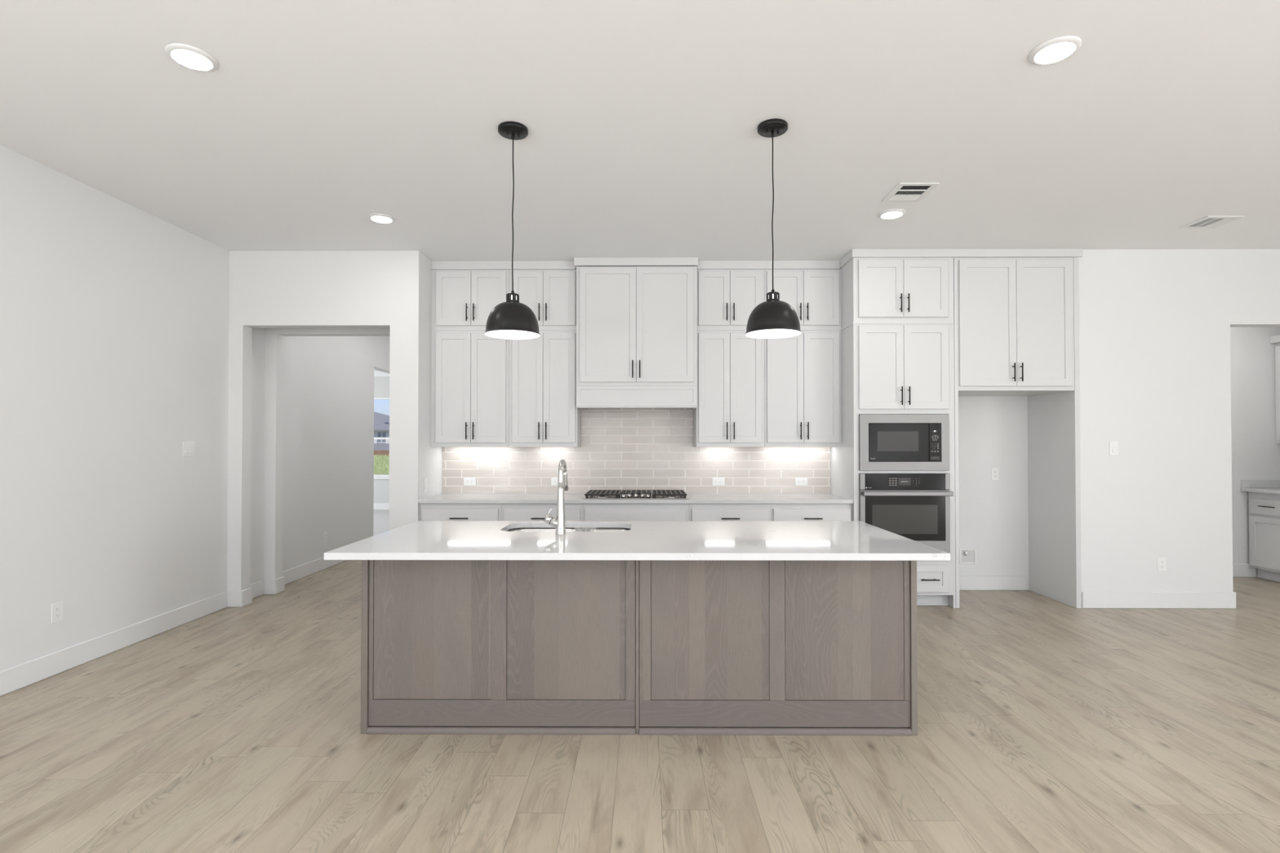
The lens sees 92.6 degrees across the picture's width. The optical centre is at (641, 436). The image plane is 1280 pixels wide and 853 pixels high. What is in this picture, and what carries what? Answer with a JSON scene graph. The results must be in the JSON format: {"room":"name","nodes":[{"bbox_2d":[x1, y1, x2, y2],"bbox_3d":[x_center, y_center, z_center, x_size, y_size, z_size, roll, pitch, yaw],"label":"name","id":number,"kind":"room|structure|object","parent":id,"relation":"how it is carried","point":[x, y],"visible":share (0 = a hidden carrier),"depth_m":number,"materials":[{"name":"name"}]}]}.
{"room":"kitchen","nodes":[
{"label":"kitchen","id":0,"kind":"room"},
{"bbox_2d":[0,144,390,671],"bbox_3d":[-3.599,-0.098,2.471,0.180,3.048,13.900,0,-1,0],"label":"wall","id":1,"kind":"structure","parent":0,"point":[114,315],"depth_m":4.23,"materials":[{"name":"paint"}]},
{"bbox_2d":[51,600,62,623],"bbox_3d":[-3.538,1.068,3.704,0.007,0.118,0.073,0,-1,0],"label":"electrical outlet","id":2,"kind":"object","parent":1,"relation":"attached to","point":[56,608],"visible":1,"depth_m":3.70,"materials":[{"name":"plastic"}]},
{"bbox_2d":[54,606,60,612],"bbox_3d":[-3.535,1.049,3.704,0.001,0.027,0.033,0,-1,0],"label":"receptacle","id":3,"kind":"object","parent":2,"relation":"attached to","point":[57,609],"depth_m":3.70,"materials":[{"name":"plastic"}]},
{"bbox_2d":[54,613,60,618],"bbox_3d":[-3.535,1.088,3.704,0.001,0.027,0.033,0,-1,0],"label":"receptacle","id":4,"kind":"object","parent":2,"relation":"attached to","point":[57,615],"depth_m":3.70,"materials":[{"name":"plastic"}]},
{"bbox_2d":[0,556,346,696],"bbox_3d":[-3.471,1.349,1.766,0.162,0.138,12.485,0,-1,0],"label":"baseboard","id":5,"kind":"structure","parent":1,"relation":"attached to","point":[18,677],"depth_m":4.29,"materials":[{"name":"wood"}]},
{"bbox_2d":[182,441,194,456],"bbox_3d":[-3.530,0.100,4.771,0.012,0.118,0.119,0,-1,0],"label":"light switch","id":6,"kind":"object","parent":1,"relation":"attached to","point":[188,446],"visible":1,"depth_m":4.77,"materials":[{"name":"plastic"}]},
{"bbox_2d":[263,328,390,579],"bbox_3d":[-2.910,-0.061,5.722,1.520,3.048,0.119,0,-1,0],"label":"wall","id":7,"kind":"structure","parent":0,"point":[274,337],"depth_m":5.67,"materials":[{"name":"paint"}]},
{"bbox_2d":[226,250,442,591],"bbox_3d":[-2.778,-0.043,7.322,1.766,3.048,4.188,0,-1,0],"label":"wall","id":8,"kind":"structure","parent":0,"point":[392,290],"depth_m":5.24,"materials":[{"name":"paint"}]},
{"bbox_2d":[423,478,426,492],"bbox_3d":[-1.899,0.435,5.388,0.012,0.118,0.073,0,-1,0],"label":"light switch","id":9,"kind":"object","parent":8,"relation":"attached to","point":[425,479],"visible":1,"depth_m":5.37,"materials":[{"name":"plastic"}]},
{"bbox_2d":[373,376,389,502],"bbox_3d":[-5.681,0.095,12.880,4.700,2.900,0.140,0,-1,0],"label":"wall","id":10,"kind":"structure","parent":0,"point":[381,384],"depth_m":12.80,"materials":[{"name":"paint"}]},
{"bbox_2d":[373,397,389,479],"bbox_3d":[-5.416,0.042,12.842,1.790,1.717,0.135,0,-1,0],"label":"window","id":11,"kind":"structure","parent":10,"relation":"in","point":[375,476],"depth_m":12.83,"materials":[{"name":"plastic"}]},
{"bbox_2d":[373,502,389,509],"bbox_3d":[-5.782,1.474,12.788,4.300,0.138,0.015,0,-1,0],"label":"baseboard","id":12,"kind":"structure","parent":10,"relation":"attached to","point":[376,505],"depth_m":12.78,"materials":[{"name":"wood"}]},
{"bbox_2d":[373,370,389,376],"bbox_3d":[-5.777,-1.307,12.787,4.290,0.100,0.080,0,-1,0],"label":"trim","id":13,"kind":"structure","parent":10,"relation":"attached to","point":[376,373],"depth_m":12.80,"materials":[{"name":"wood"}]},
{"bbox_2d":[0,0,1279,261],"bbox_3d":[1.738,-1.682,2.485,10.950,0.120,14.250,0,-1,0],"label":"ceiling","id":14,"kind":"structure","parent":0,"point":[314,118],"depth_m":3.10,"materials":[{"name":"paint"}]},
{"bbox_2d":[164,43,218,71],"bbox_3d":[-1.920,-1.612,2.614,0.185,0.015,0.185,0,-1,0],"label":"recessed light","id":15,"kind":"object","parent":14,"relation":"in","point":[189,56],"visible":1,"depth_m":2.59,"materials":[{"name":"plastic"}]},
{"bbox_2d":[171,49,212,70],"bbox_3d":[-1.920,-1.608,2.614,0.142,0.005,0.142,0,-1,-26],"label":"diffuser","id":16,"kind":"object","parent":15,"relation":"attached to","point":[197,60],"depth_m":2.60,"materials":[{"name":"white plastic"}]},
{"bbox_2d":[368,213,395,223],"bbox_3d":[-1.902,-1.591,4.479,0.185,0.015,0.185,0,-1,0],"label":"recessed light","id":17,"kind":"object","parent":14,"relation":"in","point":[377,217],"visible":1,"depth_m":4.45,"materials":[{"name":"white"}]},
{"bbox_2d":[370,216,391,222],"bbox_3d":[-1.902,-1.587,4.479,0.142,0.005,0.142,0,-1,27],"label":"diffuser","id":18,"kind":"object","parent":17,"relation":"attached to","point":[377,219],"depth_m":4.47,"materials":[{"name":"white plastic"}]},
{"bbox_2d":[484,120,540,339],"bbox_3d":[-0.673,-1.071,3.205,0.289,1.084,0.289,0,-1,-3],"label":"pendant lamp","id":19,"kind":"object","parent":14,"relation":"hanging from","point":[511,319],"visible":1,"depth_m":3.15,"materials":[{"name":"black metal"}]},
{"bbox_2d":[744,118,801,338],"bbox_3d":[0.684,-1.071,3.179,0.289,1.084,0.289,0,-1,-3],"label":"pendant lamp","id":20,"kind":"object","parent":14,"relation":"hanging from","point":[772,318],"visible":1,"depth_m":3.12,"materials":[{"name":"black metal"}]},
{"bbox_2d":[878,208,906,218],"bbox_3d":[1.800,-1.592,4.394,0.185,0.015,0.185,0,-1,0],"label":"recessed light","id":21,"kind":"object","parent":14,"relation":"in","point":[891,213],"visible":1,"depth_m":4.37,"materials":[{"name":"white"}]},
{"bbox_2d":[880,211,902,218],"bbox_3d":[1.800,-1.587,4.394,0.142,0.005,0.142,0,-1,-26],"label":"diffuser","id":22,"kind":"object","parent":21,"relation":"attached to","point":[884,215],"depth_m":4.39,"materials":[{"name":"white plastic"}]},
{"bbox_2d":[881,182,939,201],"bbox_3d":[1.764,-1.601,4.020,0.250,0.007,0.298,0,-1,0],"label":"ceiling vent","id":23,"kind":"object","parent":14,"relation":"in","point":[903,192],"visible":1,"depth_m":4.01,"materials":[{"name":"metal"}]},
{"bbox_2d":[1028,35,1081,64],"bbox_3d":[1.736,-1.613,2.567,0.185,0.015,0.185,0,-1,0],"label":"recessed light","id":24,"kind":"object","parent":14,"relation":"in","point":[1056,49],"visible":1,"depth_m":2.55,"materials":[{"name":"white"}]},
{"bbox_2d":[1034,42,1075,63],"bbox_3d":[1.736,-1.608,2.567,0.142,0.005,0.142,0,-1,-26],"label":"diffuser","id":25,"kind":"object","parent":24,"relation":"attached to","point":[1046,52],"depth_m":2.56,"materials":[{"name":"white plastic"}]},
{"bbox_2d":[1178,215,1244,228],"bbox_3d":[4.247,-1.594,4.559,0.270,0.007,0.246,0,-1,0],"label":"ceiling vent","id":26,"kind":"object","parent":14,"relation":"in","point":[1209,221],"visible":1,"depth_m":4.54,"materials":[{"name":"metal"}]},
{"bbox_2d":[0,509,1279,852],"bbox_3d":[-0.428,1.473,4.111,15.300,0.064,17.550,0,-1,0],"label":"floor","id":27,"kind":"structure","parent":0,"point":[1046,725],"depth_m":2.70,"materials":[{"name":"brown wood"}]},
{"bbox_2d":[420,503,501,520],"bbox_3d":[-1.548,1.019,5.515,0.694,0.881,0.648,0,-1,0],"label":"base cabinet","id":28,"kind":"object","parent":27,"relation":"on","point":[428,512],"visible":0.26,"depth_m":5.23,"materials":[{"name":"wood"}]},
{"bbox_2d":[417,493,853,503],"bbox_3d":[-0.049,0.562,5.522,3.710,0.032,0.629,0,-1,0],"label":"countertop","id":29,"kind":"structure","parent":28,"relation":"on","point":[442,498],"depth_m":5.27,"materials":[{"name":"white stone"}]},
{"bbox_2d":[582,489,688,499],"bbox_3d":[-0.046,0.521,5.485,0.910,0.049,0.524,0,-1,0],"label":"gas cooktop","id":30,"kind":"object","parent":29,"relation":"in","point":[591,494],"visible":1,"depth_m":5.33,"materials":[{"name":"metal"}]},
{"bbox_2d":[501,503,582,531],"bbox_3d":[-0.851,1.019,5.511,0.699,0.881,0.648,0,-1,0],"label":"base cabinet","id":31,"kind":"object","parent":27,"relation":"on","point":[509,512],"visible":0.21,"depth_m":5.23,"materials":[{"name":"wood"}]},
{"bbox_2d":[582,503,688,531],"bbox_3d":[-0.045,1.019,5.507,0.910,0.881,0.648,0,-1,0],"label":"base cabinet","id":32,"kind":"object","parent":27,"relation":"on","point":[591,512],"visible":0.11,"depth_m":5.22,"materials":[{"name":"wood"}]},
{"bbox_2d":[360,560,917,735],"bbox_3d":[-0.011,0.995,3.327,2.669,0.880,0.794,0,-1,0],"label":"kitchen island","id":33,"kind":"object","parent":27,"relation":"on","point":[646,647],"visible":0.74,"depth_m":2.95,"materials":[{"name":"brown wood"}]},
{"bbox_2d":[324,520,950,560],"bbox_3d":[-0.019,0.537,3.239,2.752,0.032,1.110,0,-1,0],"label":"island countertop","id":34,"kind":"structure","parent":33,"relation":"on","point":[687,540],"depth_m":2.95,"materials":[{"name":"white stone"}]},
{"bbox_2d":[544,459,568,534],"bbox_3d":[-0.457,0.324,3.327,0.115,0.395,0.216,0,-1,0],"label":"kitchen faucet","id":35,"kind":"object","parent":34,"relation":"on","point":[559,523],"visible":1,"depth_m":3.23,"materials":[{"name":"silver metal"}]},
{"bbox_2d":[506,528,631,531],"bbox_3d":[-0.423,0.657,3.529,0.741,0.201,0.391,0,-1,0],"label":"undermount sink","id":36,"kind":"object","parent":34,"relation":"in","point":[513,529],"visible":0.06,"depth_m":3.72,"materials":[{"name":"metal"}]},
{"bbox_2d":[688,503,770,520],"bbox_3d":[0.760,1.019,5.503,0.698,0.881,0.648,0,-1,0],"label":"base cabinet","id":37,"kind":"object","parent":27,"relation":"on","point":[697,512],"visible":0.28,"depth_m":5.22,"materials":[{"name":"wood"}]},
{"bbox_2d":[770,503,852,520],"bbox_3d":[1.458,1.019,5.499,0.695,0.881,0.648,0,-1,0],"label":"base cabinet","id":38,"kind":"object","parent":27,"relation":"on","point":[779,512],"visible":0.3,"depth_m":5.22,"materials":[{"name":"wood"}]},
{"bbox_2d":[831,323,955,608],"bbox_3d":[2.233,0.252,5.479,0.853,2.415,0.698,0,-1,0],"label":"tall cabinet","id":39,"kind":"object","parent":27,"relation":"on","point":[886,368],"visible":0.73,"depth_m":5.18,"materials":[{"name":"wood"}]},
{"bbox_2d":[858,413,949,470],"bbox_3d":[2.225,0.056,5.426,0.755,0.477,0.524,0,-1,0],"label":"microwave oven","id":40,"kind":"object","parent":39,"relation":"in","point":[886,442],"visible":1,"depth_m":5.17,"materials":[{"name":"metal"}]},
{"bbox_2d":[858,473,953,553],"bbox_3d":[2.227,0.685,5.416,0.760,0.729,0.630,0,-1,0],"label":"wall oven","id":41,"kind":"object","parent":39,"relation":"in","point":[916,507],"visible":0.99,"depth_m":5.15,"materials":[{"name":"metal"}]},
{"bbox_2d":[953,257,1081,608],"bbox_3d":[3.192,-0.029,5.479,1.058,2.976,0.694,0,-1,0],"label":"refrigerator surround","id":42,"kind":"object","parent":27,"relation":"on","point":[1016,319],"visible":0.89,"depth_m":5.19,"materials":[{"name":"wood"}]},
{"bbox_2d":[839,248,1083,269],"bbox_3d":[2.771,-1.552,5.516,1.952,0.069,0.654,0,-1,0],"label":"trim","id":43,"kind":"structure","parent":42,"relation":"attached to","point":[1048,252],"depth_m":5.19,"materials":[{"name":"wood"}]},
{"bbox_2d":[1248,491,1279,582],"bbox_3d":[6.675,1.016,5.851,0.811,0.894,1.034,0,-1,0],"label":"base cabinet","id":44,"kind":"object","parent":27,"relation":"on","point":[1264,508],"visible":0.98,"depth_m":6.20,"materials":[{"name":"wood"}]},
{"bbox_2d":[1240,480,1279,493],"bbox_3d":[6.668,0.510,5.853,0.825,0.116,1.068,0,-1,0],"label":"countertop","id":45,"kind":"structure","parent":44,"relation":"on","point":[1273,486],"depth_m":6.37,"materials":[{"name":"white stone"}]},
{"bbox_2d":[693,395,1028,590],"bbox_3d":[1.340,-0.059,5.896,6.484,3.048,0.117,0,-1,0],"label":"wall","id":46,"kind":"structure","parent":0,"point":[993,430],"depth_m":5.82,"materials":[{"name":"paint"}]},
{"bbox_2d":[433,330,509,447],"bbox_3d":[-1.542,-0.427,5.669,0.684,1.054,0.373,0,-1,0],"label":"upper cabinet","id":47,"kind":"object","parent":46,"relation":"attached to","point":[471,368],"visible":0.92,"depth_m":5.52,"materials":[{"name":"wood"}]},
{"bbox_2d":[431,270,433,447],"bbox_3d":[-1.894,-0.704,5.704,0.019,1.610,0.313,0,-1,0],"label":"trim","id":48,"kind":"structure","parent":47,"relation":"attached to","point":[432,355],"depth_m":5.55,"materials":[{"name":"wood"}]},
{"bbox_2d":[433,269,509,330],"bbox_3d":[-1.542,-1.232,5.678,0.684,0.555,0.373,0,-1,0],"label":"upper cabinet","id":49,"kind":"object","parent":46,"relation":"attached to","point":[464,300],"visible":0.89,"depth_m":5.53,"materials":[{"name":"wood"}]},
{"bbox_2d":[431,260,575,270],"bbox_3d":[-1.251,-1.547,5.701,1.305,0.075,0.328,0,-1,0],"label":"trim","id":50,"kind":"structure","parent":49,"relation":"attached to","point":[555,264],"depth_m":5.54,"materials":[{"name":"wood"}]},
{"bbox_2d":[509,269,576,330],"bbox_3d":[-0.888,-1.232,5.675,0.620,0.555,0.373,0,-1,0],"label":"upper cabinet","id":51,"kind":"object","parent":46,"relation":"attached to","point":[550,294],"visible":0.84,"depth_m":5.53,"materials":[{"name":"wood"}]},
{"bbox_2d":[508,330,581,447],"bbox_3d":[-0.888,-0.427,5.665,0.620,1.054,0.373,0,-1,0],"label":"upper cabinet","id":52,"kind":"object","parent":46,"relation":"attached to","point":[543,411],"visible":0.91,"depth_m":5.52,"materials":[{"name":"wood"}]},
{"bbox_2d":[576,266,697,386],"bbox_3d":[-0.040,-0.977,5.620,1.074,1.067,0.468,0,-1,0],"label":"upper cabinet","id":53,"kind":"object","parent":46,"relation":"attached to","point":[637,326],"visible":0.94,"depth_m":5.43,"materials":[{"name":"wood"}]},
{"bbox_2d":[573,257,697,269],"bbox_3d":[-0.045,-1.550,5.645,1.105,0.070,0.426,0,-1,0],"label":"trim","id":54,"kind":"structure","parent":53,"relation":"attached to","point":[578,261],"depth_m":5.43,"materials":[{"name":"wood"}]},
{"bbox_2d":[576,386,697,409],"bbox_3d":[-0.040,-0.346,5.635,1.075,0.194,0.404,0,-1,0],"label":"range hood","id":55,"kind":"object","parent":53,"relation":"attached to","point":[587,397],"visible":1,"depth_m":5.44,"materials":[{"name":"wood"}]},
{"bbox_2d":[442,408,831,493],"bbox_3d":[-0.047,0.127,5.838,3.708,0.846,0.008,0,-1,0],"label":"tile backsplash","id":56,"kind":"structure","parent":46,"relation":"attached to","point":[621,449],"depth_m":5.83,"materials":[{"name":"tile"}]},
{"bbox_2d":[463,477,475,485],"bbox_3d":[-1.636,0.435,5.835,0.118,0.073,0.007,0,-1,0],"label":"electrical outlet","id":57,"kind":"object","parent":56,"relation":"attached to","point":[467,481],"visible":1,"depth_m":5.83,"materials":[{"name":"plastic"}]},
{"bbox_2d":[551,477,557,485],"bbox_3d":[-0.801,0.435,5.830,0.118,0.073,0.007,0,-1,0],"label":"electrical outlet","id":58,"kind":"object","parent":56,"relation":"attached to","point":[553,480],"visible":0.52,"depth_m":5.83,"materials":[{"name":"plastic"}]},
{"bbox_2d":[711,477,724,485],"bbox_3d":[0.735,0.435,5.822,0.118,0.073,0.007,0,-1,0],"label":"electrical outlet","id":59,"kind":"object","parent":56,"relation":"attached to","point":[715,481],"visible":1,"depth_m":5.82,"materials":[{"name":"plastic"}]},
{"bbox_2d":[795,477,807,485],"bbox_3d":[1.523,0.435,5.818,0.118,0.073,0.007,0,-1,0],"label":"electrical outlet","id":60,"kind":"object","parent":56,"relation":"attached to","point":[798,481],"visible":1,"depth_m":5.82,"materials":[{"name":"plastic"}]},
{"bbox_2d":[693,330,764,447],"bbox_3d":[0.806,-0.427,5.656,0.614,1.054,0.373,0,-1,0],"label":"upper cabinet","id":61,"kind":"object","parent":46,"relation":"attached to","point":[729,412],"visible":0.89,"depth_m":5.51,"materials":[{"name":"wood"}]},
{"bbox_2d":[697,269,764,330],"bbox_3d":[0.806,-1.232,5.666,0.614,0.555,0.373,0,-1,0],"label":"upper cabinet","id":62,"kind":"object","parent":46,"relation":"attached to","point":[726,299],"visible":0.89,"depth_m":5.52,"materials":[{"name":"wood"}]},
{"bbox_2d":[697,260,839,269],"bbox_3d":[1.152,-1.548,5.688,1.288,0.075,0.328,0,-1,0],"label":"trim","id":63,"kind":"structure","parent":62,"relation":"attached to","point":[702,264],"depth_m":5.52,"materials":[{"name":"wood"}]},
{"bbox_2d":[764,269,840,330],"bbox_3d":[1.464,-1.232,5.662,0.696,0.555,0.373,0,-1,0],"label":"upper cabinet","id":64,"kind":"object","parent":46,"relation":"attached to","point":[815,295],"visible":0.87,"depth_m":5.52,"materials":[{"name":"wood"}]},
{"bbox_2d":[764,330,841,447],"bbox_3d":[1.464,-0.427,5.653,0.696,1.054,0.373,0,-1,0],"label":"upper cabinet","id":65,"kind":"object","parent":46,"relation":"attached to","point":[802,372],"visible":0.92,"depth_m":5.51,"materials":[{"name":"wood"}]},
{"bbox_2d":[840,257,953,328],"bbox_3d":[2.233,-1.237,5.495,0.852,0.560,0.698,0,-1,0],"label":"upper cabinet","id":66,"kind":"object","parent":46,"relation":"attached to","point":[873,289],"visible":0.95,"depth_m":5.19,"materials":[{"name":"wood"}]},
{"bbox_2d":[840,322,953,330],"bbox_3d":[2.227,-0.959,5.358,0.853,0.012,0.330,0,-1,0],"label":"trim","id":67,"kind":"structure","parent":66,"relation":"attached to","point":[852,322],"depth_m":5.20,"materials":[{"name":"wood"}]},
{"bbox_2d":[959,548,976,564],"bbox_3d":[3.103,1.142,5.797,0.161,0.144,0.034,0,-1,0],"label":"water supply box","id":68,"kind":"object","parent":46,"relation":"attached to","point":[966,556],"visible":1,"depth_m":5.81,"materials":[{"name":"plastic"}]},
{"bbox_2d":[959,575,1026,590],"bbox_3d":[3.186,1.395,5.803,0.930,0.138,0.015,0,-1,0],"label":"baseboard","id":69,"kind":"structure","parent":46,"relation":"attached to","point":[966,582],"depth_m":5.79,"materials":[{"name":"wood"}]},
{"bbox_2d":[991,467,999,479],"bbox_3d":[3.366,0.362,5.817,0.073,0.118,0.007,0,-1,0],"label":"electrical outlet","id":70,"kind":"object","parent":46,"relation":"attached to","point":[994,471],"visible":1,"depth_m":5.82,"materials":[{"name":"plastic"}]},
{"bbox_2d":[1078,248,1279,608],"bbox_3d":[5.400,-0.066,5.244,3.354,3.048,0.120,0,-1,0],"label":"wall","id":71,"kind":"structure","parent":0,"point":[1155,325],"depth_m":5.19,"materials":[{"name":"paint"}]},
{"bbox_2d":[1109,441,1118,455],"bbox_3d":[4.009,0.107,5.184,0.073,0.118,0.012,0,-1,0],"label":"light switch","id":72,"kind":"object","parent":71,"relation":"attached to","point":[1113,446],"visible":1,"depth_m":5.18,"materials":[{"name":"plastic"}]},
{"bbox_2d":[1081,591,1235,608],"bbox_3d":[4.374,1.389,5.232,1.292,0.138,0.148,0,-1,0],"label":"baseboard","id":73,"kind":"structure","parent":71,"relation":"attached to","point":[1150,600],"depth_m":5.16,"materials":[{"name":"wood"}]},
{"bbox_2d":[1157,557,1166,571],"bbox_3d":[4.404,1.086,5.173,0.073,0.118,0.007,0,-1,0],"label":"electrical outlet","id":74,"kind":"object","parent":71,"relation":"attached to","point":[1162,563],"visible":1,"depth_m":5.17,"materials":[{"name":"plastic"}]},
{"bbox_2d":[1230,327,1279,575],"bbox_3d":[5.910,-0.052,6.460,2.650,3.048,0.120,0,-1,0],"label":"wall","id":75,"kind":"structure","parent":0,"point":[1255,452],"depth_m":6.40,"materials":[{"name":"paint"}]},
{"bbox_2d":[1232,564,1256,577],"bbox_3d":[5.582,1.401,6.377,1.655,0.138,0.015,0,-1,0],"label":"baseboard","id":76,"kind":"structure","parent":75,"relation":"attached to","point":[1238,570],"depth_m":6.37,"materials":[{"name":"wood"}]},
{"bbox_3d":[7.125,-0.115,0.928,0.140,3.048,10.930,0,-1,0],"label":"wall","id":77,"kind":"structure","parent":0,"visible":0},
{"bbox_2d":[1270,334,1279,443],"bbox_3d":[6.832,-0.488,5.869,0.496,1.122,1.058,0,-1,0],"label":"wall cabinet","id":78,"kind":"object","parent":77,"relation":"attached to","point":[1275,340],"visible":1,"depth_m":6.35,"materials":[{"name":"wood"}]},
{"label":"outside","id":79,"kind":"structure","parent":0,"visible":0},
{"bbox_3d":[-9.528,3.941,88.263,160.000,2.920,143.500,0,-1,0],"label":"meadow","id":80,"kind":"object","parent":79,"visible":0},
{"bbox_2d":[373,412,389,450],"bbox_3d":[-32.358,1.082,73.417,15.500,8.100,12.500,0,-1,0],"label":"house","id":81,"kind":"structure","parent":80,"relation":"on","point":[381,421],"depth_m":70.15,"materials":[{"name":"grey"}]},
{"bbox_2d":[373,453,389,474],"bbox_3d":[-16.782,1.744,38.063,7.331,0.768,46.598,0,-1,-28],"label":"meadow grass","id":82,"kind":"structure","parent":80,"relation":"on","point":[381,463],"depth_m":37.80,"materials":[{"name":"green plant"}]},
{"bbox_2d":[373,450,389,456],"bbox_3d":[-26.686,2.083,58.089,14.006,1.950,0.130,0,-1,0],"label":"wooden fence","id":83,"kind":"object","parent":80,"relation":"on","point":[375,452],"visible":0.04,"depth_m":58.12,"materials":[{"name":"brown wood"}]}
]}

